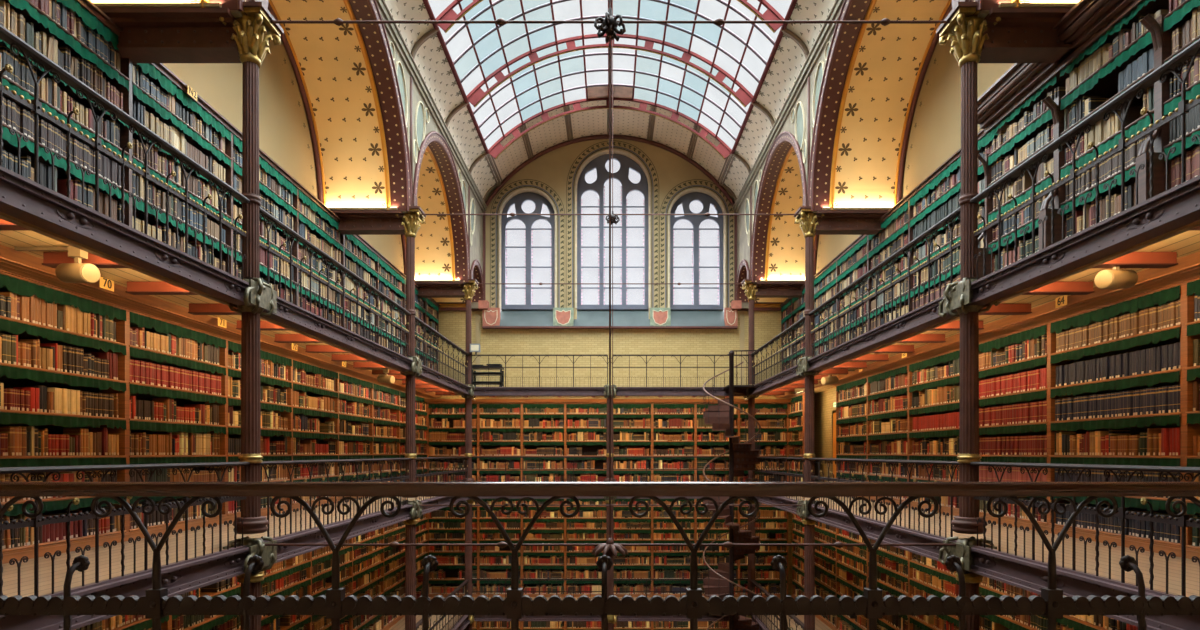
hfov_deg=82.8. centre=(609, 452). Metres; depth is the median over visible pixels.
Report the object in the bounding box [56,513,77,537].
book
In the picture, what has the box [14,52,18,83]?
book
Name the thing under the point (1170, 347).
book
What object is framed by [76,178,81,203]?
book
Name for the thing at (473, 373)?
shelf
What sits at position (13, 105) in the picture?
book
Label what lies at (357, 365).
trim
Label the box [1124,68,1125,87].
book
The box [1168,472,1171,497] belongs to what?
book
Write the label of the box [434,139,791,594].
wall
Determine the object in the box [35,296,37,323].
book
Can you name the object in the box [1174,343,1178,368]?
book
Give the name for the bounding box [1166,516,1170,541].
book
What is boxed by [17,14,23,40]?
book
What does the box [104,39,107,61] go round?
book
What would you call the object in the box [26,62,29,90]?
book
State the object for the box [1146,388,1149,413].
book
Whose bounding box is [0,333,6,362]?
book
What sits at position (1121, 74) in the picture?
book
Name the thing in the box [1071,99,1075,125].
book
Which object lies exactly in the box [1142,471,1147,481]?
book
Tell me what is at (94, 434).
book
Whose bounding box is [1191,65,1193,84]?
book
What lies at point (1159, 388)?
book
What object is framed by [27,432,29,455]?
book
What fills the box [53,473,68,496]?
book
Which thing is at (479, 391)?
girder
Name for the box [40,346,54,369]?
book
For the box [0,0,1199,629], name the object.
books
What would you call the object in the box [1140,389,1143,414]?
book
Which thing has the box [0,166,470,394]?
girder
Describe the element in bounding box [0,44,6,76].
book
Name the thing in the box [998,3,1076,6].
lamp
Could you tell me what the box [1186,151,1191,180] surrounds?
book
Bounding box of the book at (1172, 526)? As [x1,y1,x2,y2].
[1171,517,1174,541]
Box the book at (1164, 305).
[1163,304,1166,327]
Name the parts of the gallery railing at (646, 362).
rail, handrail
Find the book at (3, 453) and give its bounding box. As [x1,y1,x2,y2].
[1,433,5,455]
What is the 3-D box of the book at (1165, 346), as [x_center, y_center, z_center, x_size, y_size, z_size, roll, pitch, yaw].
[6.535,-1.099,7.888,0.214,0.298,0.053,0,0,0]
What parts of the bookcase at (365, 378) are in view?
panel, shelf, shelf, shelf, shelf, shelf, cornice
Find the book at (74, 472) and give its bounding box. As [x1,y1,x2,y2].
[54,471,75,481]
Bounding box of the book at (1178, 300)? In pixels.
[1178,300,1179,324]
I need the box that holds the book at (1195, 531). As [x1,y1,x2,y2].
[1192,515,1199,545]
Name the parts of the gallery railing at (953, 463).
handrail, rail, beaded rail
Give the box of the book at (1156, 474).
[1154,472,1159,496]
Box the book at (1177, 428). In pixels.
[1176,427,1179,455]
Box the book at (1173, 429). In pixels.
[1172,428,1175,455]
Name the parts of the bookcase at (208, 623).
shelf, shelf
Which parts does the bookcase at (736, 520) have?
shelf, shelf, panel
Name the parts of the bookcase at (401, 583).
shelf, shelf, shelf, shelf, shelf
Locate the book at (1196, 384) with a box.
[1193,381,1199,410]
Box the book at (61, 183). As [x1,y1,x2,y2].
[57,179,72,198]
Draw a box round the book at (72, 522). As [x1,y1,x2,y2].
[71,514,73,537]
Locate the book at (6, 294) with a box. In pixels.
[0,292,13,317]
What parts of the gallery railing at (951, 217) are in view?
beaded rail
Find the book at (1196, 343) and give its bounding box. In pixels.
[1193,339,1199,365]
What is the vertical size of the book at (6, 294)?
0.290 m
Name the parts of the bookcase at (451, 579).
shelf, shelf, shelf, shelf, shelf, shelf, shelf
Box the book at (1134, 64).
[1132,60,1136,82]
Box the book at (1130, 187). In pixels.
[1128,185,1133,207]
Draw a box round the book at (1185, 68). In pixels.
[1182,65,1189,87]
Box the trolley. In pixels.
[472,364,503,386]
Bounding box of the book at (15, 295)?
[14,293,16,318]
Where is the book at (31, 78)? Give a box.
[30,63,33,93]
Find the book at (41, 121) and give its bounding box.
[39,119,44,144]
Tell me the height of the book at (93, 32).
0.289 m
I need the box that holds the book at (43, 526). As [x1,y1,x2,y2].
[42,517,45,542]
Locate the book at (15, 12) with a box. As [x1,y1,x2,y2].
[15,12,16,35]
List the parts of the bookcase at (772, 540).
shelf, shelf, shelf, shelf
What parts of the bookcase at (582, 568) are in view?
shelf, shelf, shelf, panel, shelf, shelf, shelf, shelf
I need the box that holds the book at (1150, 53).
[1148,48,1152,70]
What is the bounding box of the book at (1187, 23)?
[1185,20,1189,44]
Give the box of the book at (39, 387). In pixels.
[20,386,42,411]
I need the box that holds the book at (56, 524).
[42,515,58,540]
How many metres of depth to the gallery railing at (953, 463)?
10.84 m
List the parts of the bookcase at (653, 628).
shelf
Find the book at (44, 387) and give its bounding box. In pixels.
[43,386,46,411]
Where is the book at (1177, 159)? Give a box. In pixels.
[1175,156,1180,185]
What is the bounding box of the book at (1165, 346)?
[1164,345,1167,370]
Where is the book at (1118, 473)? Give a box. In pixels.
[1116,470,1120,481]
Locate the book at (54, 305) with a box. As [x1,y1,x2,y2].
[53,302,56,327]
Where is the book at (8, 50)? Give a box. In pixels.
[7,47,10,78]
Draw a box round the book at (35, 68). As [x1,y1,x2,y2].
[34,66,36,86]
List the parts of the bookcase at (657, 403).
shelf, cornice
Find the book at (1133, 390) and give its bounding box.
[1133,390,1134,414]
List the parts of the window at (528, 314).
sill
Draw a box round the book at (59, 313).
[57,310,62,329]
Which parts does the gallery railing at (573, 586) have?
rail, handrail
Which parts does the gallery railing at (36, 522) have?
beaded rail, handrail, rail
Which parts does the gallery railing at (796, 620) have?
rail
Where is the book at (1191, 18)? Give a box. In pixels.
[1190,18,1191,41]
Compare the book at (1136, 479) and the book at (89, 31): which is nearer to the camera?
the book at (89, 31)
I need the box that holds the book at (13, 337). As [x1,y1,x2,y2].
[11,335,15,364]
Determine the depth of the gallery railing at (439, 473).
17.96 m
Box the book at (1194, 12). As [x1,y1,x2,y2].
[1192,8,1196,39]
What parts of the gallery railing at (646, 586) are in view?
rail, handrail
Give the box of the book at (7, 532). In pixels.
[4,516,10,547]
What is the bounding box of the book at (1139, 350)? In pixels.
[1139,350,1140,373]
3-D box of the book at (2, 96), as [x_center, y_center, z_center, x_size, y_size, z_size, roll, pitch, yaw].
[-6.198,-3.444,6.832,0.208,0.288,0.043,0,0,0]
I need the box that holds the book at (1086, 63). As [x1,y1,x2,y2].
[1084,57,1088,79]
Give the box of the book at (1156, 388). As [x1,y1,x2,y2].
[1155,387,1157,413]
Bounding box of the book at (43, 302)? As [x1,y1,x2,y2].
[41,299,45,325]
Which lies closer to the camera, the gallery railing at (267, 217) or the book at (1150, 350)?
the book at (1150, 350)
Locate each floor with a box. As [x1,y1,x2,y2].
[2,496,435,596]
[388,597,476,629]
[487,597,737,599]
[757,595,831,629]
[784,496,1199,596]
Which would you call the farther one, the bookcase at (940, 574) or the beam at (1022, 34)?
the bookcase at (940, 574)
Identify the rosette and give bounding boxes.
[592,538,627,558]
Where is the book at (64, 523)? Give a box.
[49,514,65,538]
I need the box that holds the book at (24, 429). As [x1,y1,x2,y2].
[22,427,26,455]
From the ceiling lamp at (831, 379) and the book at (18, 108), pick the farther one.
the ceiling lamp at (831, 379)
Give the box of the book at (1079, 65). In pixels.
[1078,65,1079,83]
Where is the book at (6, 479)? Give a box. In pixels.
[5,478,8,501]
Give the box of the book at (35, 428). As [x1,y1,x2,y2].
[34,427,37,455]
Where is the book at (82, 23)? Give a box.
[81,20,84,43]
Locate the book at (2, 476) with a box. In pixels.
[0,474,4,501]
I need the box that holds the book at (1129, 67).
[1126,63,1131,86]
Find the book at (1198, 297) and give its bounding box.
[1197,295,1199,319]
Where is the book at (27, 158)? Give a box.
[13,155,30,179]
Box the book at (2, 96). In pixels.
[2,96,3,122]
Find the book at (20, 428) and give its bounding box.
[19,427,21,455]
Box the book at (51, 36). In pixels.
[47,35,53,61]
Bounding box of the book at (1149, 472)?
[1148,471,1151,496]
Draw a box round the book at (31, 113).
[31,113,32,138]
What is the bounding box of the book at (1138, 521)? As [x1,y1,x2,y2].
[1137,512,1158,536]
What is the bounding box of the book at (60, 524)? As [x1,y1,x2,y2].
[59,515,62,539]
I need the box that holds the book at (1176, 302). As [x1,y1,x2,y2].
[1175,301,1177,324]
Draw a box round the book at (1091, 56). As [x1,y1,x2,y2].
[1089,54,1092,75]
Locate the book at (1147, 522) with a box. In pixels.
[1146,513,1149,537]
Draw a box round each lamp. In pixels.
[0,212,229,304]
[93,3,221,6]
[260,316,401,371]
[328,207,397,209]
[415,280,459,281]
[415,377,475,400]
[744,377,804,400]
[760,280,804,281]
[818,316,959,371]
[822,207,891,209]
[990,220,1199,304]
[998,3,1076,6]
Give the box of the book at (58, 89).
[57,86,59,109]
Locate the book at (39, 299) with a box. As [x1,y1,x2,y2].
[38,298,40,324]
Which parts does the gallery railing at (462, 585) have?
beaded rail, rail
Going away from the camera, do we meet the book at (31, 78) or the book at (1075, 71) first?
the book at (31, 78)
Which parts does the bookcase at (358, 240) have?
shelf, shelf, shelf, cornice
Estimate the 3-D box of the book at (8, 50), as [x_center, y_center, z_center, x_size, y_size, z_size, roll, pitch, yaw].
[-6.213,-3.952,6.925,0.221,0.345,0.044,0,0,0]
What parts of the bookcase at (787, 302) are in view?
cornice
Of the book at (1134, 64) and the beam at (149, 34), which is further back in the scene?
the beam at (149, 34)
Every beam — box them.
[98,7,240,62]
[331,210,404,234]
[415,282,464,297]
[755,282,804,297]
[815,210,888,234]
[979,7,1077,62]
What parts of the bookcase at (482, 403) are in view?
cornice, shelf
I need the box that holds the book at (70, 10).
[67,8,76,37]
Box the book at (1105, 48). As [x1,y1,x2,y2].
[1102,43,1112,65]
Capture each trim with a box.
[0,219,28,229]
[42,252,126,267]
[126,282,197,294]
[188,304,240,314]
[236,321,290,330]
[274,334,322,342]
[282,58,313,188]
[305,345,348,352]
[331,354,368,360]
[353,362,389,368]
[372,370,400,374]
[376,0,843,212]
[392,375,418,379]
[402,380,428,383]
[411,28,808,200]
[415,384,441,388]
[425,389,449,391]
[435,392,457,394]
[437,135,782,386]
[762,392,784,394]
[770,389,794,391]
[778,384,804,388]
[791,380,817,383]
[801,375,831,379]
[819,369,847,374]
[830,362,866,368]
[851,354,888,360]
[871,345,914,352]
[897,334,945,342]
[906,58,937,188]
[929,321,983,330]
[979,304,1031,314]
[1022,282,1093,294]
[1093,252,1177,267]
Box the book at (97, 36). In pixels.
[95,32,99,55]
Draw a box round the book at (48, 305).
[46,302,50,326]
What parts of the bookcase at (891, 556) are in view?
shelf, shelf, shelf, shelf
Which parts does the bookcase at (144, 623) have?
shelf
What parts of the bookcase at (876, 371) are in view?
cornice, shelf, shelf, shelf, shelf, shelf, panel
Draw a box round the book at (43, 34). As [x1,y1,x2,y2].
[39,32,46,56]
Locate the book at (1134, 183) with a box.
[1134,183,1135,205]
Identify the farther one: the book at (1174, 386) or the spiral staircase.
the spiral staircase
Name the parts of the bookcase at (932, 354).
cornice, shelf, shelf, shelf, shelf, shelf, shelf, panel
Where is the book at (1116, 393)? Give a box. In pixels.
[1115,392,1117,416]
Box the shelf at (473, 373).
[472,372,503,375]
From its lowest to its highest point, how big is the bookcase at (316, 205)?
3.150 m
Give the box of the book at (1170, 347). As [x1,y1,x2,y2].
[1168,344,1172,369]
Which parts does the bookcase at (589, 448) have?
cornice, shelf, panel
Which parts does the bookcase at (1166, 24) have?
shelf, shelf, shelf, shelf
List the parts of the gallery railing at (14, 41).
beaded rail, handrail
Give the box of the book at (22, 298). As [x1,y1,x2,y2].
[15,293,25,320]
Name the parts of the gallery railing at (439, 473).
handrail, beaded rail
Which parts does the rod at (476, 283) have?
rod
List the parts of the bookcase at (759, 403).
panel, shelf, cornice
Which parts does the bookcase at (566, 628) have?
shelf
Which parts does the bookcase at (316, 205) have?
panel, shelf, cornice, shelf, shelf, shelf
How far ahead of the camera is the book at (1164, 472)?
7.88 m
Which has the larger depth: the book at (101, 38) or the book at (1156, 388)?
the book at (101, 38)
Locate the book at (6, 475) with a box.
[5,473,12,499]
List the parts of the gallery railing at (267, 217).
beaded rail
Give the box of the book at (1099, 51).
[1097,47,1101,68]
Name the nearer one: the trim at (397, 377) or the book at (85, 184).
the book at (85, 184)
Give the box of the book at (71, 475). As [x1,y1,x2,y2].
[52,473,73,496]
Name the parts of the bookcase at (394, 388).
panel, shelf, cornice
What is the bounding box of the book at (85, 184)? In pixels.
[84,182,86,205]
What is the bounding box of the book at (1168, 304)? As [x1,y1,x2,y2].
[1167,303,1169,326]
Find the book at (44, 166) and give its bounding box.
[43,165,45,186]
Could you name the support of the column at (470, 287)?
on the floor
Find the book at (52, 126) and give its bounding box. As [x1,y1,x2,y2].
[52,126,53,149]
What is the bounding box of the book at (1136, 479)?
[1135,471,1138,481]
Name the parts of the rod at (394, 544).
rod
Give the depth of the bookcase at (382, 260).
19.19 m
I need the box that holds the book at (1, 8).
[0,6,3,26]
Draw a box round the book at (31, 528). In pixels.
[28,517,33,544]
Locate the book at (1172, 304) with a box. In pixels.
[1170,302,1174,326]
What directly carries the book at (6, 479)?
on the bookcase at (21, 273)
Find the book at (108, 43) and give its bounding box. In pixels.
[108,43,109,62]
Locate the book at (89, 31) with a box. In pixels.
[87,26,91,48]
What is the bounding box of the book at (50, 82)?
[43,77,52,104]
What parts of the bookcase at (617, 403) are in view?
shelf, cornice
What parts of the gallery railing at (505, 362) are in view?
handrail, rail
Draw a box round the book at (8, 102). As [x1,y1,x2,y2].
[6,99,10,126]
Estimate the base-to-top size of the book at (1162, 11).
0.173 m
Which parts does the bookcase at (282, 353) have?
panel, shelf, shelf, shelf, shelf, shelf, cornice, shelf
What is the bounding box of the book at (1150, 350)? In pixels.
[1149,348,1151,372]
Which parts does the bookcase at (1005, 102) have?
shelf, shelf, shelf, shelf, cornice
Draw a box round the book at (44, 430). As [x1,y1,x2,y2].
[38,429,47,455]
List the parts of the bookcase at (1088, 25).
shelf, shelf, shelf, shelf, cornice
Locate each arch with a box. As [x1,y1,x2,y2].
[200,0,484,308]
[735,0,1019,308]
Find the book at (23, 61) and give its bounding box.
[21,57,25,88]
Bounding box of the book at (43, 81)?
[37,77,45,100]
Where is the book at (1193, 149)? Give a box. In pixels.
[1192,149,1193,177]
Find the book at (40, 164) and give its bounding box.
[39,163,42,184]
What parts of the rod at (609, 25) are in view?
rod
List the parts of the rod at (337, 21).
rod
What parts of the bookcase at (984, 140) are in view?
cornice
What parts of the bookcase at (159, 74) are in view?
panel, shelf, shelf, shelf, shelf, cornice, number plate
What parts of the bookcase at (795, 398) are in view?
cornice, panel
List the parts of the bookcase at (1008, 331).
cornice, shelf, shelf, shelf, shelf, shelf, panel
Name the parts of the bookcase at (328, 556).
shelf, shelf, shelf, shelf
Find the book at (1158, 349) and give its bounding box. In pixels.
[1156,347,1160,371]
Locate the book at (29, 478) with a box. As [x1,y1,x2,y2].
[26,473,30,499]
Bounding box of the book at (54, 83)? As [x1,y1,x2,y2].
[50,78,56,107]
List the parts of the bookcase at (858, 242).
cornice, shelf, shelf, shelf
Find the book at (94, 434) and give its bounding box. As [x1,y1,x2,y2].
[93,433,95,454]
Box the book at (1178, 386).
[1177,385,1179,411]
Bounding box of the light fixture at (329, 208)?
[329,208,397,209]
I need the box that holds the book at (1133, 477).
[1130,471,1134,481]
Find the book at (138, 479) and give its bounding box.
[136,470,140,481]
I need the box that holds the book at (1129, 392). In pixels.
[1127,390,1132,415]
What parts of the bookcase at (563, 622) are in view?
shelf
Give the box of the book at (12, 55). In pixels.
[11,51,13,80]
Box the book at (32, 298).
[29,295,34,322]
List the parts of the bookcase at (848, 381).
cornice, shelf, shelf, shelf, shelf, shelf, panel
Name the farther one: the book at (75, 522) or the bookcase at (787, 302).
the bookcase at (787, 302)
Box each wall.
[162,37,403,272]
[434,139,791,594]
[814,37,1013,481]
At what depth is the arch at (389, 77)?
15.01 m
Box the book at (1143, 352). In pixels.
[1141,349,1145,373]
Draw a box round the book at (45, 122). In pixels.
[45,122,46,145]
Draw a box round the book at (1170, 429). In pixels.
[1169,428,1171,455]
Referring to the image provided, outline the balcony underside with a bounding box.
[0,230,1199,396]
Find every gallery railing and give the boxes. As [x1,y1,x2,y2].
[0,25,249,279]
[0,462,249,596]
[0,482,1199,629]
[259,207,410,356]
[261,458,410,542]
[415,316,468,385]
[416,456,468,502]
[416,579,468,629]
[464,579,614,599]
[471,355,613,386]
[471,457,616,481]
[603,457,744,481]
[606,355,748,386]
[613,579,755,599]
[751,316,804,384]
[751,579,803,629]
[752,457,803,502]
[809,207,960,356]
[809,458,958,542]
[970,39,1199,279]
[970,462,1199,596]
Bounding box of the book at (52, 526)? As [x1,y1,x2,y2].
[50,516,54,541]
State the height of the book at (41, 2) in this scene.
0.275 m
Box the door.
[832,410,835,481]
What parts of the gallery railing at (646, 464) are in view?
rail, handrail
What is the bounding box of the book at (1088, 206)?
[1083,204,1090,229]
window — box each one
[423,0,796,158]
[490,179,564,325]
[566,140,658,325]
[659,179,734,325]
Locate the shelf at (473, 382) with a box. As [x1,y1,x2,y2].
[472,381,502,384]
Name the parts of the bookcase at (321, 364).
panel, shelf, shelf, shelf, shelf, shelf, shelf, cornice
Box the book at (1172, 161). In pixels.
[1171,159,1174,187]
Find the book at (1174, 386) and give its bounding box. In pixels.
[1173,385,1176,411]
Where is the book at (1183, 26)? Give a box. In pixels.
[1182,24,1184,46]
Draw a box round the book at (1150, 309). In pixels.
[1149,308,1151,330]
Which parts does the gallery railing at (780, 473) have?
beaded rail, handrail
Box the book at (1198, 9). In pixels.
[1197,6,1199,36]
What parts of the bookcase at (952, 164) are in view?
cornice, shelf, shelf, shelf, shelf, panel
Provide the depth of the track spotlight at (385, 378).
16.05 m
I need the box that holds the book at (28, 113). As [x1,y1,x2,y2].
[27,111,30,137]
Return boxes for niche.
[90,0,199,2]
[401,150,451,279]
[432,298,465,301]
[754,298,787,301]
[768,150,818,279]
[1020,0,1079,2]
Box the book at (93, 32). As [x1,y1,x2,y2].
[92,30,94,51]
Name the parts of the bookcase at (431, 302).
cornice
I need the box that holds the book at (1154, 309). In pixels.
[1152,307,1157,330]
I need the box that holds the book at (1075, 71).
[1073,67,1077,87]
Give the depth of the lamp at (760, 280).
21.29 m
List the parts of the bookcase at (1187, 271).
cornice, shelf, shelf, shelf, shelf, shelf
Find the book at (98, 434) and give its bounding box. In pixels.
[93,432,101,454]
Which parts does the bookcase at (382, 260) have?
shelf, shelf, cornice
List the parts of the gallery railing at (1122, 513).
rail, handrail, beaded rail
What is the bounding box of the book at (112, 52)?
[110,45,114,66]
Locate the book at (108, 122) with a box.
[103,119,109,140]
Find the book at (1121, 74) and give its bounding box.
[1118,71,1123,92]
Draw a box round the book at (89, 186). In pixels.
[87,183,92,208]
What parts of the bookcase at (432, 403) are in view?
cornice, shelf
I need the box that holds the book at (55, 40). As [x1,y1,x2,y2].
[54,38,57,64]
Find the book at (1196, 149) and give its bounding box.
[1194,146,1199,176]
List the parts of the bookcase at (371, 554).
shelf, shelf, shelf, shelf, shelf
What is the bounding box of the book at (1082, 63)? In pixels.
[1080,61,1083,82]
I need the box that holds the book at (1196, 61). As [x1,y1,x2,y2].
[1194,52,1199,82]
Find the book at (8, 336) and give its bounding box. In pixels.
[7,334,10,363]
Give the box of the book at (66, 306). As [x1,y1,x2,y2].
[57,303,68,330]
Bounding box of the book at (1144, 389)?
[1144,389,1145,414]
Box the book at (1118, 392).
[1118,392,1119,415]
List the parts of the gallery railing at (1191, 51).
handrail, beaded rail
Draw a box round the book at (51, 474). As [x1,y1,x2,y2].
[51,474,58,497]
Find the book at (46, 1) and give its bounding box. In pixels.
[45,0,48,15]
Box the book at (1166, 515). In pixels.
[1164,515,1169,540]
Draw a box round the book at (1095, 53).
[1093,51,1096,72]
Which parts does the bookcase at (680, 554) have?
shelf, shelf, shelf, shelf, shelf, shelf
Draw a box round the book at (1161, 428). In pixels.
[1161,428,1162,455]
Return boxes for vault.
[384,0,835,197]
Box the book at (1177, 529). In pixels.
[1175,525,1179,542]
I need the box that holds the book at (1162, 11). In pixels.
[1154,9,1168,18]
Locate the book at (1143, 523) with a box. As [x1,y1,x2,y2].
[1141,513,1145,537]
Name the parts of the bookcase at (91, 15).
panel, shelf, shelf, shelf, shelf, cornice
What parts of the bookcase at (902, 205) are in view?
shelf, shelf, shelf, cornice, panel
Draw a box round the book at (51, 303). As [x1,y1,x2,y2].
[51,303,52,326]
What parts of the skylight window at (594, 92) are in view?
glass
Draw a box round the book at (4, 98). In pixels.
[4,98,6,124]
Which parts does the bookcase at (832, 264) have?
shelf, cornice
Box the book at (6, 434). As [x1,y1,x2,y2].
[5,433,7,455]
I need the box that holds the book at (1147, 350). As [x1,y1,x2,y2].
[1146,349,1148,372]
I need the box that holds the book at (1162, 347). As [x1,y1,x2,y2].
[1161,346,1163,370]
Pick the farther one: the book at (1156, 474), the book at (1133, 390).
the book at (1133, 390)
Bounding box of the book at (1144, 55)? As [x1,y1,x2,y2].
[1142,51,1147,75]
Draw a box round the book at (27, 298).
[26,296,28,321]
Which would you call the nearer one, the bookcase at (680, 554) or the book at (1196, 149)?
the book at (1196, 149)
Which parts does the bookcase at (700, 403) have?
shelf, panel, cornice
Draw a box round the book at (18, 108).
[17,106,19,131]
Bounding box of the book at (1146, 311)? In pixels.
[1144,309,1148,331]
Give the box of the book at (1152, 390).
[1150,387,1154,413]
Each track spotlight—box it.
[14,246,100,282]
[360,369,394,383]
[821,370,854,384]
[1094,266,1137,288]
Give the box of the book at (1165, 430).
[1163,428,1168,455]
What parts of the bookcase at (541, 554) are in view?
shelf, shelf, shelf, shelf, shelf, shelf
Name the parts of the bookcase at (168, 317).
panel, shelf, shelf, shelf, shelf, shelf, cornice, number plate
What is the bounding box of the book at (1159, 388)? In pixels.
[1158,387,1161,412]
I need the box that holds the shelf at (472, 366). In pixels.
[472,366,503,369]
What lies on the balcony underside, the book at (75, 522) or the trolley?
the trolley
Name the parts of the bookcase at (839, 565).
shelf, shelf, shelf, shelf, shelf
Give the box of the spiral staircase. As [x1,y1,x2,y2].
[703,350,760,629]
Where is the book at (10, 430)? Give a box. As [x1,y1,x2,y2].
[0,427,14,455]
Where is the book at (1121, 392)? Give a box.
[1120,391,1122,415]
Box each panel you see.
[268,0,385,206]
[482,308,499,325]
[553,308,573,325]
[650,308,670,325]
[724,308,736,325]
[834,0,951,206]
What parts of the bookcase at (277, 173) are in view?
panel, shelf, shelf, shelf, shelf, cornice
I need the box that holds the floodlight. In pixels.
[470,344,480,354]
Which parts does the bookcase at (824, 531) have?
shelf, shelf, shelf, shelf, shelf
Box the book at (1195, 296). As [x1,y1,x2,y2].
[1194,292,1196,320]
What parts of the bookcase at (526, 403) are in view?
cornice, shelf, panel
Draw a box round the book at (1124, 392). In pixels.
[1123,391,1126,415]
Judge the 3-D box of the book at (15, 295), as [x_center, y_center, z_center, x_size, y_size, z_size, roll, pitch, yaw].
[-6.547,-1.584,7.370,0.231,0.287,0.046,0,0,0]
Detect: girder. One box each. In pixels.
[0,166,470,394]
[0,496,469,629]
[450,615,469,629]
[474,387,748,395]
[474,615,745,620]
[477,496,748,498]
[749,175,1199,394]
[749,496,1199,629]
[751,615,769,629]
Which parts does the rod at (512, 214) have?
rod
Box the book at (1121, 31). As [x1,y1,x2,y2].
[1119,29,1123,51]
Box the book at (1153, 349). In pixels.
[1152,347,1155,371]
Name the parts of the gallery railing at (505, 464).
handrail, rail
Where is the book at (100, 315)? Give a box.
[100,315,101,337]
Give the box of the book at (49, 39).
[47,37,52,59]
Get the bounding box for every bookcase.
[0,0,130,226]
[0,244,10,254]
[0,248,165,563]
[112,615,169,629]
[127,301,240,539]
[131,60,235,273]
[170,584,240,629]
[227,333,316,521]
[232,128,300,305]
[261,552,310,629]
[292,353,356,509]
[298,185,343,326]
[311,538,351,629]
[338,369,377,501]
[344,235,380,342]
[352,528,383,629]
[373,380,405,481]
[378,254,405,355]
[384,526,404,629]
[400,388,441,481]
[405,279,425,365]
[416,513,428,596]
[424,399,477,481]
[426,298,439,371]
[428,500,477,596]
[475,399,521,481]
[478,499,521,596]
[478,621,521,629]
[520,399,564,481]
[522,499,564,596]
[522,621,564,629]
[564,399,606,481]
[565,499,605,596]
[565,621,601,629]
[613,399,652,481]
[614,499,651,596]
[614,621,651,629]
[652,399,696,481]
[652,499,695,596]
[652,621,689,629]
[696,399,741,481]
[696,499,738,596]
[698,628,728,629]
[739,399,791,481]
[739,499,787,596]
[774,392,804,481]
[780,298,791,371]
[791,284,804,366]
[791,513,803,598]
[813,258,836,356]
[815,526,835,629]
[819,373,866,497]
[835,235,867,345]
[836,528,867,629]
[848,361,907,505]
[868,196,908,330]
[868,538,908,629]
[888,343,959,515]
[906,148,960,310]
[909,552,958,629]
[940,315,1048,531]
[978,63,1068,278]
[978,129,997,236]
[979,584,1046,629]
[1014,272,1183,556]
[1042,0,1168,247]
[1056,615,1107,629]
[1138,251,1199,559]
[1141,0,1199,201]
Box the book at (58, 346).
[57,345,59,370]
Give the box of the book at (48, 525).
[42,516,49,541]
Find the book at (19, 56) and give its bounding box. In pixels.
[19,56,20,85]
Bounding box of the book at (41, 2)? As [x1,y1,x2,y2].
[39,0,44,12]
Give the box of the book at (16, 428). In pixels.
[15,427,18,455]
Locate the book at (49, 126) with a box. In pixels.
[47,123,51,148]
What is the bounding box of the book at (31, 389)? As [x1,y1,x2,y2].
[13,387,34,411]
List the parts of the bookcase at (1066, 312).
number plate, cornice, shelf, shelf, shelf, shelf, shelf, panel, shelf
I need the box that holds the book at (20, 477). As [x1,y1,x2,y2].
[16,474,21,500]
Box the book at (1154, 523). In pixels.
[1153,514,1155,538]
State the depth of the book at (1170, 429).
7.83 m
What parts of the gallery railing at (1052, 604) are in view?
handrail, beaded rail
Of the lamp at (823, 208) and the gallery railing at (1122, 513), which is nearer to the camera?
the gallery railing at (1122, 513)
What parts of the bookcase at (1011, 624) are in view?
shelf, shelf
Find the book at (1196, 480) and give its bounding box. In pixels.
[1194,473,1199,498]
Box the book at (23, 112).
[20,108,26,134]
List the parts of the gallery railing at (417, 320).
beaded rail, handrail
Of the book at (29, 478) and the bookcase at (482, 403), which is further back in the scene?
the bookcase at (482, 403)
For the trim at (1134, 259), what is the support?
attached to the balcony underside
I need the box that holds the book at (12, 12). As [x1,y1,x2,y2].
[10,9,14,33]
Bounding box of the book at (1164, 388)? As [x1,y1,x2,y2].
[1162,386,1167,412]
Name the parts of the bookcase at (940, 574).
shelf, shelf, shelf, shelf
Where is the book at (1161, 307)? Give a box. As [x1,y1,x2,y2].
[1160,305,1162,328]
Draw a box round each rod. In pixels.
[265,541,955,547]
[270,18,949,25]
[419,503,801,506]
[421,212,798,216]
[476,283,743,284]
[594,0,625,537]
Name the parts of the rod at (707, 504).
rod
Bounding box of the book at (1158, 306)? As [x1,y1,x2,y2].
[1158,306,1159,328]
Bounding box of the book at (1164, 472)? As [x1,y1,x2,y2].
[1163,472,1167,497]
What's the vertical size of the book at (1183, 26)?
0.271 m
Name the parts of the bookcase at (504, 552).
shelf, shelf, shelf, shelf, shelf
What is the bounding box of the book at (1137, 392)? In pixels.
[1135,389,1139,414]
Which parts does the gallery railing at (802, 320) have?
handrail, beaded rail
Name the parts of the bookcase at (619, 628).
shelf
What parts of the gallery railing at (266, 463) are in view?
beaded rail, handrail, rail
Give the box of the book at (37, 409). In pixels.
[35,388,39,411]
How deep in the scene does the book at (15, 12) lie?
7.02 m
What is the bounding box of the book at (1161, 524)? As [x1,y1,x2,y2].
[1160,515,1163,540]
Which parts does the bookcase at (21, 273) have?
shelf, panel, shelf, shelf, shelf, shelf, shelf, cornice, number plate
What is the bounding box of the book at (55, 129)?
[54,127,57,151]
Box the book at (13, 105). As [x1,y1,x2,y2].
[11,102,15,128]
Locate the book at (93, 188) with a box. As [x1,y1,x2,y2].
[93,188,94,209]
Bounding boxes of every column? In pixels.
[219,0,283,629]
[396,76,425,629]
[459,186,478,629]
[603,384,617,629]
[741,186,760,617]
[794,76,823,629]
[936,0,1000,629]
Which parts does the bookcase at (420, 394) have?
cornice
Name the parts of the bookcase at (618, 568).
shelf, shelf, shelf, shelf, shelf, shelf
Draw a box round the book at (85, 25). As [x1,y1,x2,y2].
[85,25,86,45]
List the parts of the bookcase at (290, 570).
shelf, shelf, shelf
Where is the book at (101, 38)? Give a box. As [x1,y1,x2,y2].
[100,36,103,58]
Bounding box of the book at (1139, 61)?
[1137,56,1141,78]
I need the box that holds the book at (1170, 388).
[1168,385,1172,412]
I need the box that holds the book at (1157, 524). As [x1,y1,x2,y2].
[1156,514,1167,539]
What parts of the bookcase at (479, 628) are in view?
shelf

